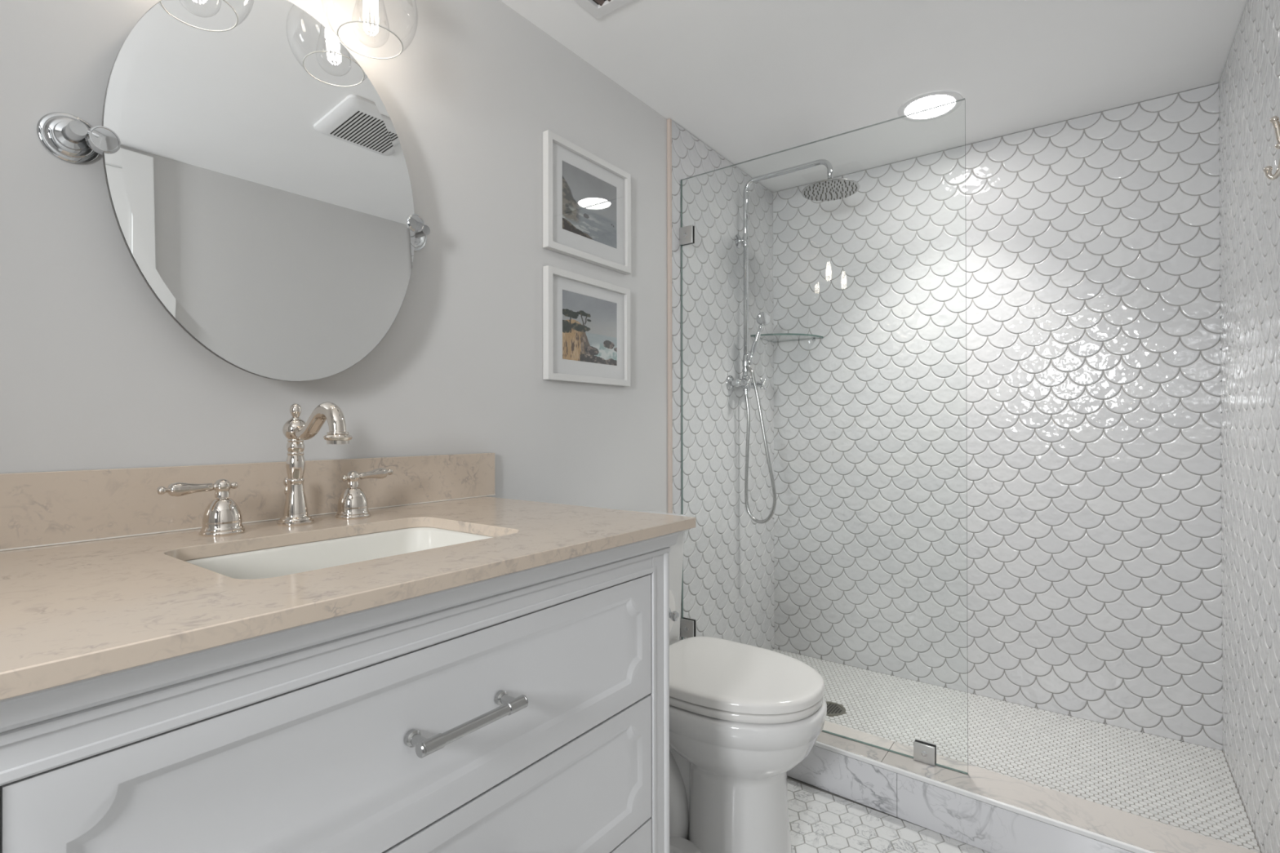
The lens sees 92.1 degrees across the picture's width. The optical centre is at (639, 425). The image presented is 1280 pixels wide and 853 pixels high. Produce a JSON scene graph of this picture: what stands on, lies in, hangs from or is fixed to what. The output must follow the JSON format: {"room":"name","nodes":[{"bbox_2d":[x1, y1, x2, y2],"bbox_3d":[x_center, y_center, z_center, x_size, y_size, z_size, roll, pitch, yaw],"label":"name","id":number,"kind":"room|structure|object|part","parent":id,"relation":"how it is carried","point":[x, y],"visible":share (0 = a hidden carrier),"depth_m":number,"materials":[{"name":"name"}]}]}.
{"room":"bathroom","nodes":[
{"label":"bathroom","id":0,"kind":"room"},
{"bbox_2d":[0,0,774,650],"bbox_3d":[-0.408,-0.001,1.515,0.112,2.106,3.444,0,0,37],"label":"wall","id":1,"kind":"structure","parent":0,"point":[95,373],"depth_m":1.43,"materials":[{"name":"paint"}]},
{"bbox_2d":[36,0,430,382],"bbox_3d":[-0.630,-0.414,1.090,0.064,0.676,0.621,0,0,37],"label":"mirror","id":2,"kind":"object","parent":1,"relation":"attached to","point":[258,182],"visible":1,"depth_m":1.04,"materials":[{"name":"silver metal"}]},
{"bbox_3d":[-0.776,-0.411,0.869,0.025,0.012,0.009,0,0,-35],"label":"pivot arm","id":3,"kind":"part","parent":2,"relation":"part of","materials":[{"name":"silver metal"}]},
{"bbox_2d":[0,453,495,551],"bbox_3d":[-0.648,0.116,1.098,0.021,0.102,0.980,0,0,37],"label":"backsplash","id":4,"kind":"structure","parent":1,"relation":"attached to","point":[46,508],"depth_m":0.98,"materials":[{"name":"beige stone"}]},
{"bbox_2d":[320,0,417,59],"bbox_3d":[-0.577,-0.824,1.058,0.192,0.241,0.406,0,0,37],"label":"vanity light","id":5,"kind":"object","parent":1,"relation":"attached to","point":[366,6],"visible":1,"depth_m":1.14,"materials":[{"name":"clear glass"}]},
{"bbox_3d":[-0.498,-0.774,1.141,0.065,0.142,0.065,0,0,37],"label":"bulb","id":6,"kind":"part","parent":5,"relation":"part of","materials":[{"name":"clear glass"}]},
{"bbox_2d":[542,265,630,386],"bbox_3d":[-0.144,-0.272,1.779,0.020,0.301,0.356,0,0,37],"label":"framed picture","id":7,"kind":"object","parent":1,"relation":"attached to","point":[586,320],"visible":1,"depth_m":1.76,"materials":[{"name":"white wood"}]},
{"bbox_2d":[562,289,617,365],"bbox_3d":[-0.142,-0.277,1.787,0.001,0.192,0.240,0,0,37],"label":"print","id":8,"kind":"object","parent":7,"relation":"attached to","point":[589,324],"depth_m":1.78},
{"bbox_2d":[542,129,631,274],"bbox_3d":[-0.143,-0.627,1.782,0.020,0.309,0.360,0,0,37],"label":"framed picture","id":9,"kind":"object","parent":1,"relation":"attached to","point":[587,197],"visible":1,"depth_m":1.76,"materials":[{"name":"white wood"}]},
{"bbox_2d":[562,160,616,248],"bbox_3d":[-0.143,-0.633,1.789,0.001,0.189,0.240,0,0,37],"label":"print","id":10,"kind":"object","parent":9,"relation":"attached to","point":[588,202],"depth_m":1.78},
{"bbox_2d":[666,118,672,513],"bbox_3d":[0.103,0.001,2.117,0.012,2.104,0.012,0,0,37],"label":"trim","id":11,"kind":"structure","parent":1,"relation":"attached to","point":[668,121],"depth_m":2.11,"materials":[{"name":"beige tile"}]},
{"bbox_2d":[725,159,859,394],"bbox_3d":[0.592,-0.559,2.364,0.484,0.866,0.206,0,0,37],"label":"shower","id":12,"kind":"object","parent":1,"relation":"attached to","point":[831,188],"visible":0.94,"depth_m":2.41,"materials":[{"name":"silver metal"}]},
{"bbox_3d":[0.414,-0.168,2.413,0.041,0.046,0.046,0,0,37],"label":"cross handle","id":13,"kind":"part","parent":12,"relation":"part of","materials":[{"name":"silver metal"}]},
{"bbox_2d":[742,387,749,394],"bbox_3d":[0.427,-0.141,2.486,0.026,0.030,0.026,0,0,37],"label":"outlet","id":14,"kind":"object","parent":12,"relation":"attached to","point":[745,390],"depth_m":2.48,"materials":[{"name":"silver metal"}]},
{"bbox_2d":[744,311,776,523],"bbox_3d":[0.465,-0.028,2.430,0.141,0.834,0.057,0,0,37],"label":"shower","id":15,"kind":"object","parent":12,"relation":"attached to","point":[762,318],"visible":1,"depth_m":2.42,"materials":[{"name":"silver metal"}]},
{"bbox_3d":[0.455,-0.319,2.438,0.073,0.170,0.023,0,0,37],"label":"handle","id":16,"kind":"part","parent":15,"relation":"part of","materials":[{"name":"silver metal"}]},
{"bbox_3d":[0.493,-0.168,2.519,0.041,0.046,0.046,0,0,37],"label":"cross handle","id":17,"kind":"part","parent":12,"relation":"part of","materials":[{"name":"silver metal"}]},
{"bbox_2d":[500,0,1247,192],"bbox_3d":[0.201,-1.107,1.002,1.709,0.100,3.544,0,0,37],"label":"ceiling","id":18,"kind":"structure","parent":0,"point":[748,79],"depth_m":1.80,"materials":[{"name":"paint"}]},
{"bbox_2d":[573,0,632,18],"bbox_3d":[-0.054,-1.050,1.412,0.310,0.009,0.226,0,0,37],"label":"ceiling vent","id":19,"kind":"object","parent":18,"relation":"in","point":[597,9],"visible":1,"depth_m":1.54,"materials":[{"name":"white metal"}]},
{"bbox_2d":[897,89,963,121],"bbox_3d":[0.957,-1.051,2.039,0.196,0.004,0.196,0,0,37],"label":"recessed light","id":20,"kind":"object","parent":18,"relation":"in","point":[929,100],"visible":0.91,"depth_m":2.03,"materials":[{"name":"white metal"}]},
{"bbox_2d":[786,775,990,852],"bbox_3d":[-0.257,1.097,0.371,1.709,0.100,5.094,0,0,37],"label":"floor","id":21,"kind":"structure","parent":0,"point":[821,820],"depth_m":1.60,"materials":[{"name":"grey tile"}]},
{"bbox_2d":[0,530,682,852],"bbox_3d":[-0.423,0.618,0.902,0.609,0.864,0.905,0,0,37],"label":"vanity cabinet","id":22,"kind":"object","parent":21,"relation":"on","point":[526,711],"visible":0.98,"depth_m":0.67,"materials":[{"name":"paint"}]},
{"bbox_3d":[-0.431,0.205,0.909,0.589,0.038,0.905,0,0,37],"label":"crown moulding","id":23,"kind":"part","parent":22,"relation":"part of","materials":[{"name":"paint"}]},
{"bbox_2d":[0,496,695,700],"bbox_3d":[-0.424,0.175,0.912,0.601,0.018,0.951,0,0,37],"label":"countertop","id":24,"kind":"structure","parent":22,"relation":"on","point":[73,612],"depth_m":0.67,"materials":[{"name":"beige stone"}]},
{"bbox_2d":[156,401,393,536],"bbox_3d":[-0.539,0.065,1.007,0.200,0.204,0.379,0,0,37],"label":"faucet","id":25,"kind":"object","parent":24,"relation":"on","point":[222,516],"visible":1,"depth_m":1.02,"materials":[{"name":"silver metal"}]},
{"bbox_3d":[-0.662,0.094,0.928,0.021,0.021,0.105,0,0,37],"label":"lever","id":26,"kind":"part","parent":25,"relation":"part of","materials":[{"name":"silver metal"}]},
{"bbox_3d":[-0.646,0.140,0.955,0.059,0.054,0.059,0,0,37],"label":"handle","id":27,"kind":"part","parent":25,"relation":"part of","materials":[{"name":"silver metal"}]},
{"bbox_3d":[-0.610,0.128,1.068,0.013,0.078,0.013,0,0,37],"label":"lift rod","id":28,"kind":"part","parent":25,"relation":"part of","materials":[{"name":"silver metal"}]},
{"bbox_3d":[-0.523,-0.006,1.003,0.150,0.062,0.025,0,0,37],"label":"spout","id":29,"kind":"part","parent":25,"relation":"part of","materials":[{"name":"silver metal"}]},
{"bbox_3d":[-0.524,0.141,1.128,0.059,0.054,0.059,0,0,37],"label":"handle","id":30,"kind":"part","parent":25,"relation":"part of","materials":[{"name":"silver metal"}]},
{"bbox_3d":[-0.510,0.091,1.156,0.021,0.021,0.105,0,0,34],"label":"lever","id":31,"kind":"part","parent":25,"relation":"part of","materials":[{"name":"silver metal"}]},
{"bbox_2d":[184,527,493,579],"bbox_3d":[-0.407,0.253,0.893,0.317,0.136,0.436,0,0,37],"label":"sink basin","id":32,"kind":"object","parent":24,"relation":"in","point":[277,562],"visible":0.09,"depth_m":0.99,"materials":[{"name":"white ceramic"}]},
{"bbox_3d":[-0.201,0.347,0.726,0.041,0.018,0.151,0,0,37],"label":"handle","id":33,"kind":"part","parent":22,"relation":"part of","materials":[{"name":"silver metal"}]},
{"bbox_3d":[-0.219,0.561,0.744,0.018,0.205,0.774,0,0,37],"label":"drawer","id":34,"kind":"part","parent":22,"relation":"part of","materials":[{"name":"paint"}]},
{"bbox_3d":[-0.219,0.772,0.743,0.018,0.208,0.774,0,0,37],"label":"drawer","id":35,"kind":"part","parent":22,"relation":"part of","materials":[{"name":"paint"}]},
{"bbox_2d":[669,608,679,621],"bbox_3d":[-0.025,0.366,1.208,0.192,0.044,0.099,0,0,37],"label":"paper holder","id":36,"kind":"object","parent":22,"relation":"attached to","point":[673,615],"visible":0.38,"depth_m":1.18,"materials":[{"name":"silver metal"}]},
{"bbox_2d":[669,589,675,632],"bbox_3d":[-0.002,0.370,1.234,0.105,0.110,0.110,0,0,37],"label":"toilet paper roll","id":37,"kind":"object","parent":36,"relation":"hanging from","point":[672,602],"visible":0.06,"depth_m":1.23,"materials":[{"name":"white paper"}]},
{"bbox_2d":[635,511,826,852],"bbox_3d":[0.147,0.657,1.609,0.668,0.788,0.392,0,0,37],"label":"toilet","id":38,"kind":"object","parent":21,"relation":"on","point":[742,717],"visible":0.52,"depth_m":1.43,"materials":[{"name":"white ceramic"}]},
{"bbox_3d":[-0.035,0.286,1.745,0.216,0.045,0.392,0,0,37],"label":"tank lid","id":39,"kind":"part","parent":38,"relation":"part of","materials":[{"name":"white ceramic"}]},
{"bbox_3d":[-0.040,0.483,1.749,0.194,0.345,0.372,0,0,37],"label":"tank","id":40,"kind":"part","parent":38,"relation":"part of","materials":[{"name":"white ceramic"}]},
{"bbox_3d":[0.234,0.645,1.544,0.436,0.018,0.363,0,0,37],"label":"seat","id":41,"kind":"part","parent":38,"relation":"part of","materials":[{"name":"white plastic"}]},
{"bbox_3d":[0.231,0.619,1.547,0.449,0.026,0.369,0,0,37],"label":"lid","id":42,"kind":"part","parent":38,"relation":"part of","materials":[{"name":"white plastic"}]},
{"bbox_3d":[0.233,0.855,1.544,0.454,0.392,0.376,0,0,37],"label":"bowl","id":43,"kind":"part","parent":38,"relation":"part of","materials":[{"name":"white ceramic"}]},
{"bbox_2d":[786,720,1259,852],"bbox_3d":[0.731,0.985,1.710,1.479,0.131,0.148,0,0,39],"label":"shower curb","id":44,"kind":"object","parent":21,"relation":"on","point":[990,811],"visible":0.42,"depth_m":1.56,"materials":[{"name":"white stone"}]},
{"bbox_2d":[680,97,968,774],"bbox_3d":[0.505,0.029,1.897,0.891,1.783,0.009,0,0,37],"label":"screen","id":45,"kind":"object","parent":44,"relation":"on","point":[942,766],"visible":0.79,"depth_m":1.82,"materials":[{"name":"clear glass"}]},
{"bbox_2d":[679,225,695,246],"bbox_3d":[0.165,-0.661,2.151,0.052,0.061,0.024,0,0,37],"label":"glass clip","id":46,"kind":"object","parent":45,"relation":"attached to","point":[686,233],"visible":1,"depth_m":2.14,"materials":[{"name":"silver metal"}]},
{"bbox_2d":[680,617,696,638],"bbox_3d":[0.168,0.704,2.145,0.053,0.063,0.024,0,0,37],"label":"glass clip","id":47,"kind":"object","parent":45,"relation":"attached to","point":[688,626],"visible":0.89,"depth_m":2.14,"materials":[{"name":"silver metal"}]},
{"bbox_2d":[913,738,936,765],"bbox_3d":[0.780,0.895,1.690,0.054,0.050,0.024,0,0,37],"label":"glass clip","id":48,"kind":"object","parent":45,"relation":"attached to","point":[924,752],"visible":1,"depth_m":1.68,"materials":[{"name":"silver metal"}]},
{"bbox_3d":[0.691,0.926,1.656,1.474,0.012,0.010,0,0,39],"label":"edge trim","id":49,"kind":"part","parent":44,"relation":"part of","materials":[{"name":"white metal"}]},
{"bbox_2d":[773,83,1222,750],"bbox_3d":[1.229,0.000,2.377,1.709,2.106,0.106,0,0,37],"label":"wall","id":50,"kind":"structure","parent":0,"point":[1087,418],"depth_m":2.22,"materials":[{"name":"tile"}]},
{"bbox_2d":[751,333,822,342],"bbox_3d":[0.625,-0.372,2.619,0.228,0.016,0.228,0,0,37],"label":"corner shelf","id":51,"kind":"object","parent":50,"relation":"attached to","point":[779,337],"visible":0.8,"depth_m":2.62,"materials":[{"name":"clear glass"}]},
{"bbox_2d":[772,648,1261,852],"bbox_3d":[0.979,1.027,2.050,1.489,0.054,0.726,0,0,37],"label":"floor","id":52,"kind":"structure","parent":0,"point":[1178,784],"depth_m":1.91,"materials":[{"name":"grey tile"}]},
{"bbox_2d":[826,701,845,715],"bbox_3d":[0.669,1.001,2.182,0.110,0.003,0.110,0,0,37],"label":"shower drain","id":53,"kind":"object","parent":52,"relation":"on","point":[833,708],"visible":0.69,"depth_m":2.17,"materials":[{"name":"silver metal"}]},
{"bbox_2d":[1218,0,1279,852],"bbox_3d":[0.840,-0.007,0.524,0.123,2.106,3.344,0,0,37],"label":"wall","id":54,"kind":"structure","parent":0,"point":[1249,83],"depth_m":1.52,"materials":[{"name":"tile"}]},
{"bbox_2d":[1262,115,1279,180],"bbox_3d":[1.263,-0.552,1.228,0.035,0.127,0.024,0,0,37],"label":"robe hook","id":55,"kind":"object","parent":54,"relation":"attached to","point":[1274,120],"visible":1,"depth_m":1.23,"materials":[{"name":"silver metal"}]}
]}

